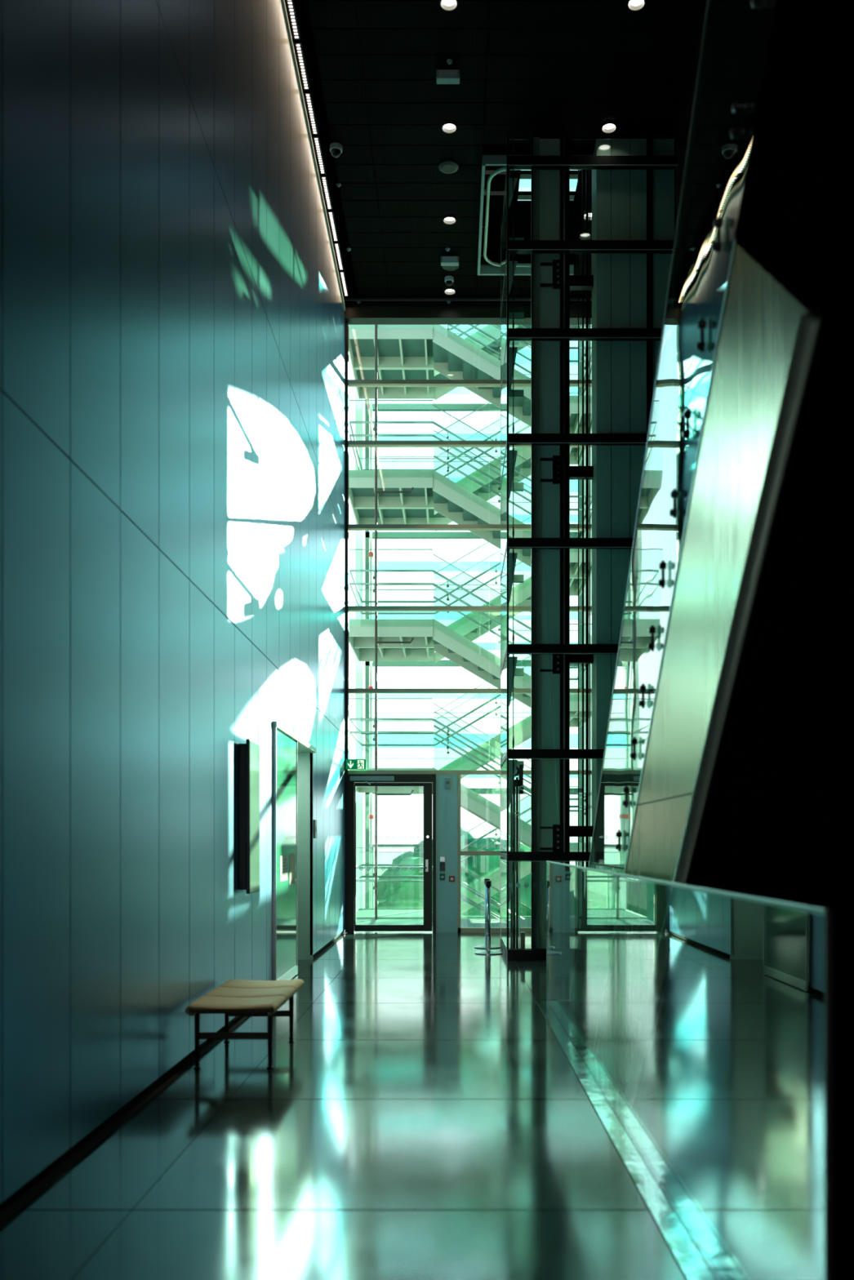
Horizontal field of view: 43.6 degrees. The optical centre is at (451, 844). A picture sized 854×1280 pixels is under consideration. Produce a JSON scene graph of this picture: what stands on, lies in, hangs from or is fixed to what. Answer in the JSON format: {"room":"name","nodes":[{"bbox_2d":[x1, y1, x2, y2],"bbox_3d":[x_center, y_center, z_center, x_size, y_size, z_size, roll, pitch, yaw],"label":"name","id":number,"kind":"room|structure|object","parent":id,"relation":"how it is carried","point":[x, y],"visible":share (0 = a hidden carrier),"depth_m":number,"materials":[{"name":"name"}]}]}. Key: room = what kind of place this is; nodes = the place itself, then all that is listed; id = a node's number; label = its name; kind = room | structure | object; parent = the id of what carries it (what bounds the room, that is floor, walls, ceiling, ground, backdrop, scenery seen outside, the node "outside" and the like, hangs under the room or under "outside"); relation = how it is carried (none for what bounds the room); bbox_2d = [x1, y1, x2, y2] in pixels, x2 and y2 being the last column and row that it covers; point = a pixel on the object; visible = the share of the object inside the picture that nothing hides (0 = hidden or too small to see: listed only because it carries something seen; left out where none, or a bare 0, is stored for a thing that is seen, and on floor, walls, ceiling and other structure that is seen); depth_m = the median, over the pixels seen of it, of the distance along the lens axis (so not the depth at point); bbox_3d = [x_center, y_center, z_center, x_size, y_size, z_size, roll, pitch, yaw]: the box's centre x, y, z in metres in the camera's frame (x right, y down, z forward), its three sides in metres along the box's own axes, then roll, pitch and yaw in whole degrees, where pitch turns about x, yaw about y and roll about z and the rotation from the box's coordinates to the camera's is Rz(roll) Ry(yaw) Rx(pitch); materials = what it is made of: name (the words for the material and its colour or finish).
{"room":"building lobby","nodes":[
{"label":"building lobby","id":0,"kind":"room"},
{"bbox_2d":[0,0,345,1204],"bbox_3d":[-1.959,-3.500,1.180,0.662,9.700,30.360,0,0,0],"label":"wall","id":1,"kind":"structure","parent":0,"point":[172,322],"depth_m":5.71,"materials":[{"name":"paint"}]},
{"bbox_2d":[0,930,343,1213],"bbox_3d":[-1.658,1.325,1.180,0.012,0.050,30.360,0,0,0],"label":"baseboard","id":2,"kind":"structure","parent":1,"relation":"attached to","point":[55,1164],"depth_m":4.99,"materials":[{"name":"black paint"}]},
{"bbox_2d":[238,738,259,893],"bbox_3d":[-1.587,-0.212,8.360,0.087,1.185,0.420,0,0,0],"label":"wall display","id":3,"kind":"object","parent":1,"relation":"attached to","point":[249,752],"visible":1,"depth_m":8.16,"materials":[{"name":"black plastic"}]},
{"bbox_2d":[272,720,315,980],"bbox_3d":[-1.609,0.115,11.100,0.039,2.470,2.800,0,0,0],"label":"door","id":4,"kind":"structure","parent":1,"relation":"in","point":[285,750],"depth_m":10.24,"materials":[{"name":"teal"}]},
{"bbox_2d":[281,0,345,311],"bbox_3d":[-1.635,-8.098,1.080,0.050,0.045,30.160,0,0,0],"label":"trim","id":5,"kind":"structure","parent":1,"relation":"attached to","point":[282,1],"depth_m":12.22,"materials":[{"name":"grey metal"}]},
{"bbox_2d":[313,819,316,838],"bbox_3d":[-1.619,-0.180,12.680,0.022,0.220,0.160,0,0,0],"label":"wall control plate","id":6,"kind":"object","parent":1,"relation":"attached to","point":[314,820],"visible":1,"depth_m":12.61,"materials":[{"name":"white plastic"}]},
{"bbox_2d":[343,297,591,301],"bbox_3d":[0.735,-8.210,16.080,4.730,0.030,0.040,0,0,0],"label":"trim","id":7,"kind":"structure","parent":1,"relation":"attached to","point":[344,299],"depth_m":16.06,"materials":[{"name":"grey metal"}]},
{"bbox_2d":[344,170,591,933],"bbox_3d":[0.735,-5.100,16.320,4.730,12.900,0.240,0,0,0],"label":"window","id":8,"kind":"structure","parent":1,"relation":"in","point":[447,800],"depth_m":16.31,"materials":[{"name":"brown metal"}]},
{"bbox_2d":[346,759,366,769],"bbox_3d":[-1.460,-1.218,16.287,0.310,0.155,0.106,0,0,0],"label":"exit sign","id":9,"kind":"object","parent":8,"relation":"attached to","point":[351,764],"visible":1,"depth_m":16.24,"materials":[{"name":"green plastic"}]},
{"bbox_2d":[347,773,435,933],"bbox_3d":[-0.915,0.140,16.325,1.340,2.420,0.210,0,0,0],"label":"door","id":10,"kind":"structure","parent":8,"relation":"attached to","point":[428,781],"depth_m":16.31,"materials":[{"name":"brown metal"}]},
{"bbox_2d":[440,856,444,871],"bbox_3d":[-0.145,0.300,16.315,0.080,0.220,0.030,0,0,0],"label":"card reader","id":11,"kind":"object","parent":8,"relation":"attached to","point":[442,858],"visible":1,"depth_m":16.30,"materials":[{"name":"grey plastic"}]},
{"bbox_2d":[440,856,444,862],"bbox_3d":[-0.145,0.230,16.320,0.080,0.080,0.020,0,0,0],"label":"switch","id":12,"kind":"object","parent":11,"relation":"attached to","point":[442,858],"depth_m":16.31,"materials":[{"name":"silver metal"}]},
{"bbox_2d":[440,873,444,879],"bbox_3d":[-0.145,0.500,16.314,0.080,0.100,0.032,0,0,0],"label":"button","id":13,"kind":"object","parent":8,"relation":"attached to","point":[442,875],"visible":1,"depth_m":16.30,"materials":[{"name":"teal plastic"}]},
{"bbox_2d":[444,777,450,788],"bbox_3d":[-0.060,-0.935,16.303,0.080,0.170,0.053,0,0,0],"label":"sensor","id":14,"kind":"object","parent":8,"relation":"attached to","point":[447,780],"visible":1,"depth_m":16.28,"materials":[{"name":"grey plastic"}]},
{"bbox_2d":[448,875,454,881],"bbox_3d":[0.000,0.530,16.310,0.090,0.090,0.040,0,0,0],"label":"fire alarm","id":15,"kind":"object","parent":8,"relation":"attached to","point":[451,878],"visible":1,"depth_m":16.30,"materials":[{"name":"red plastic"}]},
{"bbox_2d":[0,932,749,1279],"bbox_3d":[0.350,1.525,1.600,5.500,0.350,31.200,0,0,0],"label":"floor","id":16,"kind":"structure","parent":0,"point":[424,1117],"depth_m":4.55,"materials":[{"name":"grey tile"}]},
{"bbox_2d":[185,978,304,1069],"bbox_3d":[-1.315,1.149,6.955,0.536,0.402,1.260,0,0,0],"label":"upholstered bench","id":17,"kind":"object","parent":16,"relation":"on","point":[234,997],"visible":1,"depth_m":6.52,"materials":[{"name":"beige leather"}]},
{"bbox_2d":[473,878,500,948],"bbox_3d":[0.460,0.900,13.950,0.350,0.900,0.350,0,0,0],"label":"barrier post","id":18,"kind":"object","parent":16,"relation":"on","point":[484,946],"visible":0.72,"depth_m":13.93,"materials":[{"name":"grey metal"}]},
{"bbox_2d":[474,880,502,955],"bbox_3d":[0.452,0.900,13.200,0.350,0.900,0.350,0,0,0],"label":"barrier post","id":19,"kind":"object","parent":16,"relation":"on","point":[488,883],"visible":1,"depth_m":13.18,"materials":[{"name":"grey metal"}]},
{"bbox_2d":[500,133,678,960],"bbox_3d":[1.629,-3.450,13.225,1.983,9.600,1.770,0,0,0],"label":"shaft","id":20,"kind":"object","parent":16,"relation":"on","point":[631,245],"visible":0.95,"depth_m":12.48,"materials":[{"name":"black metal"}]},
{"bbox_2d":[510,764,524,948],"bbox_3d":[0.770,0.200,12.750,0.200,2.300,0.200,0,0,0],"label":"mast","id":21,"kind":"object","parent":20,"relation":"in","point":[518,782],"visible":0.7,"depth_m":12.72,"materials":[{"name":"silver metal"}]},
{"bbox_2d":[536,860,832,1279],"bbox_3d":[0.820,0.760,4.738,0.184,1.239,8.876,0,0,0],"label":"glass balustrade","id":22,"kind":"object","parent":16,"relation":"on","point":[566,1010],"visible":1,"depth_m":4.93,"materials":[{"name":"green"}]},
{"bbox_2d":[285,0,768,302],"bbox_3d":[0.350,-9.950,1.200,5.500,3.400,30.400,0,0,0],"label":"ceiling","id":23,"kind":"structure","parent":0,"point":[542,68],"depth_m":11.88,"materials":[{"name":"black"}]},
{"bbox_2d":[285,0,348,296],"bbox_3d":[-1.575,-8.212,11.975,0.070,0.056,7.950,0,0,0],"label":"led light strip","id":24,"kind":"object","parent":23,"relation":"attached to","point":[290,3],"visible":1,"depth_m":12.28,"materials":[{"name":"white plastic"}]},
{"bbox_2d":[329,142,342,157],"bbox_3d":[-1.370,-8.190,12.620,0.150,0.120,0.148,0,0,0],"label":"dome camera","id":25,"kind":"object","parent":23,"relation":"attached to","point":[335,148],"visible":1,"depth_m":12.57,"materials":[{"name":"white plastic"}]},
{"bbox_2d":[436,69,459,84],"bbox_3d":[-0.040,-8.197,11.398,0.250,0.095,0.104,0,0,0],"label":"emergency light","id":26,"kind":"object","parent":23,"relation":"attached to","point":[443,76],"visible":1,"depth_m":11.35,"materials":[{"name":"grey plastic"}]},
{"bbox_2d":[438,159,458,173],"bbox_3d":[-0.040,-8.232,12.980,0.240,0.035,0.240,0,0,0],"label":"disc","id":27,"kind":"object","parent":23,"relation":"attached to","point":[447,166],"visible":1,"depth_m":12.95,"materials":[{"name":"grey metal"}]},
{"bbox_2d":[439,0,457,11],"bbox_3d":[-0.030,-8.226,10.420,0.188,0.049,0.188,0,0,0],"label":"recessed light","id":28,"kind":"object","parent":23,"relation":"in","point":[446,5],"visible":1,"depth_m":10.47,"materials":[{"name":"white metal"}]},
{"bbox_2d":[440,119,457,133],"bbox_3d":[-0.030,-8.226,12.230,0.188,0.049,0.188,0,0,0],"label":"recessed light","id":29,"kind":"object","parent":23,"relation":"in","point":[448,126],"visible":1,"depth_m":12.24,"materials":[{"name":"white plastic"}]},
{"bbox_2d":[442,213,456,224],"bbox_3d":[-0.030,-8.226,14.040,0.188,0.049,0.188,0,0,0],"label":"recessed light","id":30,"kind":"object","parent":23,"relation":"in","point":[448,218],"visible":1,"depth_m":14.06,"materials":[{"name":"white"}]},
{"bbox_2d":[444,275,453,286],"bbox_3d":[-0.040,-8.194,15.550,0.130,0.112,0.128,0,0,0],"label":"dome camera","id":31,"kind":"object","parent":23,"relation":"attached to","point":[449,280],"visible":1,"depth_m":15.51,"materials":[{"name":"white plastic"}]},
{"bbox_2d":[446,58,452,64],"bbox_3d":[-0.025,-8.235,11.242,0.064,0.030,0.064,0,0,0],"label":"sprinkler","id":32,"kind":"object","parent":23,"relation":"attached to","point":[449,61],"visible":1,"depth_m":11.23,"materials":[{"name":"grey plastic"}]},
{"bbox_2d":[440,256,458,266],"bbox_3d":[-0.030,-8.197,14.998,0.250,0.095,0.104,0,0,0],"label":"emergency light","id":33,"kind":"object","parent":23,"relation":"attached to","point":[445,260],"visible":1,"depth_m":14.95,"materials":[{"name":"grey plastic"}]},
{"bbox_2d":[443,285,456,295],"bbox_3d":[-0.030,-8.226,15.850,0.188,0.049,0.188,0,0,0],"label":"recessed light","id":34,"kind":"object","parent":23,"relation":"in","point":[451,290],"visible":1,"depth_m":15.86,"materials":[{"name":"white"}]},
{"bbox_2d":[442,265,458,271],"bbox_3d":[-0.020,-8.232,15.200,0.240,0.035,0.240,0,0,0],"label":"disc","id":35,"kind":"object","parent":23,"relation":"attached to","point":[446,268],"visible":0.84,"depth_m":15.22,"materials":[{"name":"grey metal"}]},
{"bbox_2d":[477,155,592,275],"bbox_3d":[1.052,-8.225,14.055,1.375,0.150,2.470,0,0,0],"label":"frame","id":36,"kind":"object","parent":23,"relation":"attached to","point":[494,268],"visible":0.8,"depth_m":14.14,"materials":[{"name":"grey metal"}]},
{"bbox_2d":[583,208,591,220],"bbox_3d":[1.800,-8.226,13.950,0.188,0.049,0.188,0,0,0],"label":"recessed light","id":37,"kind":"object","parent":23,"relation":"in","point":[588,209],"visible":0.29,"depth_m":13.99,"materials":[{"name":"white plastic"}]},
{"bbox_2d":[600,119,617,133],"bbox_3d":[1.800,-8.226,12.230,0.188,0.049,0.188,0,0,0],"label":"recessed light","id":38,"kind":"object","parent":23,"relation":"in","point":[607,126],"visible":1,"depth_m":12.24,"materials":[{"name":"white"}]},
{"bbox_2d":[626,0,645,11],"bbox_3d":[1.800,-8.226,10.420,0.188,0.049,0.188,0,0,0],"label":"recessed light","id":39,"kind":"object","parent":23,"relation":"in","point":[632,5],"visible":1,"depth_m":10.47,"materials":[{"name":"white plastic"}]},
{"bbox_2d":[674,0,775,579],"bbox_3d":[3.250,-2.150,1.230,0.300,19.000,30.460,0,0,0],"label":"wall","id":40,"kind":"structure","parent":0,"point":[701,273],"depth_m":12.99,"materials":[{"name":"black"}]},
{"label":"outside","id":41,"kind":"structure","parent":0,"visible":0},
{"bbox_2d":[364,868,387,908],"bbox_3d":[0.000,9.450,222.000,300.000,0.200,396.000,0,0,0],"label":"ground","id":42,"kind":"structure","parent":41,"point":[380,872],"depth_m":319.51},
{"bbox_2d":[364,856,484,915],"bbox_3d":[-0.975,4.847,30.997,3.571,9.007,5.302,0,0,-36],"label":"leafy tree","id":43,"kind":"object","parent":42,"relation":"on","point":[390,895],"visible":0.12,"depth_m":29.41,"materials":[{"name":"green plant"}]},
{"bbox_2d":[391,827,522,884],"bbox_3d":[0.171,4.322,44.968,7.967,10.055,7.427,0,0,0],"label":"leafy tree","id":44,"kind":"object","parent":42,"relation":"on","point":[468,864],"visible":0.03,"depth_m":42.47,"materials":[{"name":"green plant"}]},
{"bbox_2d":[467,847,530,915],"bbox_3d":[2.039,4.667,34.939,4.576,9.367,4.437,0,0,0],"label":"leafy tree","id":45,"kind":"object","parent":42,"relation":"on","point":[484,866],"visible":0.11,"depth_m":33.83,"materials":[{"name":"green plant"}]},
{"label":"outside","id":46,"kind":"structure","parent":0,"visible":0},
{"bbox_2d":[348,324,591,919],"bbox_3d":[0.365,-4.566,20.800,4.590,15.233,2.674,0,0,0],"label":"staircase","id":47,"kind":"structure","parent":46,"point":[404,352],"depth_m":20.59,"materials":[{"name":"teal"}]},
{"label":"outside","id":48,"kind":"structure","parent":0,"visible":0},
{"bbox_2d":[355,327,582,919],"bbox_3d":[0.385,-2.910,22.550,4.810,22.520,0.400,0,0,0],"label":"frame","id":49,"kind":"object","parent":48,"point":[359,405],"visible":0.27,"depth_m":22.65,"materials":[{"name":"grey metal"}]},
{"bbox_2d":[368,399,373,908],"bbox_3d":[-1.690,-4.400,22.300,0.120,12.500,0.120,0,0,0],"label":"pipe","id":50,"kind":"object","parent":49,"relation":"attached to","point":[371,554],"visible":0.6,"depth_m":22.27,"materials":[{"name":"grey metal"}]},
{"bbox_2d":[368,844,577,919],"bbox_3d":[0.470,0.825,22.500,4.420,1.650,0.060,0,0,0],"label":"terrace railing","id":51,"kind":"object","parent":49,"relation":"attached to","point":[373,845],"visible":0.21,"depth_m":22.47,"materials":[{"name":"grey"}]},
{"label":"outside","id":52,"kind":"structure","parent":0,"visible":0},
{"bbox_2d":[583,324,591,866],"bbox_3d":[5.910,-2.150,22.870,6.180,23.000,0.040,0,0,0],"label":"wall","id":53,"kind":"structure","parent":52,"point":[584,325],"depth_m":22.85,"materials":[{"name":"grey concrete"}]},
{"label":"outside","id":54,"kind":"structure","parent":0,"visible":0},
{"bbox_2d":[343,919,530,932],"bbox_3d":[0.700,1.505,17.960,5.200,0.290,2.960,0,0,0],"label":"deck","id":55,"kind":"object","parent":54,"point":[464,922],"visible":0.07,"depth_m":18.47,"materials":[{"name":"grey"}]},
{"bbox_2d":[374,324,413,919],"bbox_3d":[-1.039,-4.145,19.300,0.709,11.010,0.046,0,0,0],"label":"drain pipe","id":56,"kind":"object","parent":55,"relation":"on","point":[376,491],"visible":0.94,"depth_m":19.28,"materials":[{"name":"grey metal"}]},
{"bbox_3d":[0.500,-2.150,-14.150,5.800,19.000,0.300,0,0,0],"label":"wall","id":57,"kind":"structure","parent":0,"visible":0},
{"bbox_2d":[632,186,853,1279],"bbox_3d":[1.042,-0.555,-2.385,0.135,15.310,23.170,0,0,0],"label":"glass railing","id":58,"kind":"object","parent":57,"relation":"attached to","point":[731,1088],"visible":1,"depth_m":3.15,"materials":[{"name":"black"}]},
{"bbox_2d":[592,0,853,1108],"bbox_3d":[1.092,-1.137,3.788,0.316,10.026,11.930,0,0,0],"label":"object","id":59,"kind":"structure","parent":58,"relation":"attached to","point":[798,183],"depth_m":3.52,"materials":[{"name":"silver"}]},
{"bbox_2d":[588,0,763,1049],"bbox_3d":[0.940,-1.850,4.535,0.050,8.800,10.755,0,0,0],"label":"glass screen","id":60,"kind":"object","parent":59,"relation":"attached to","point":[737,106],"visible":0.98,"depth_m":5.06,"materials":[{"name":"green"}]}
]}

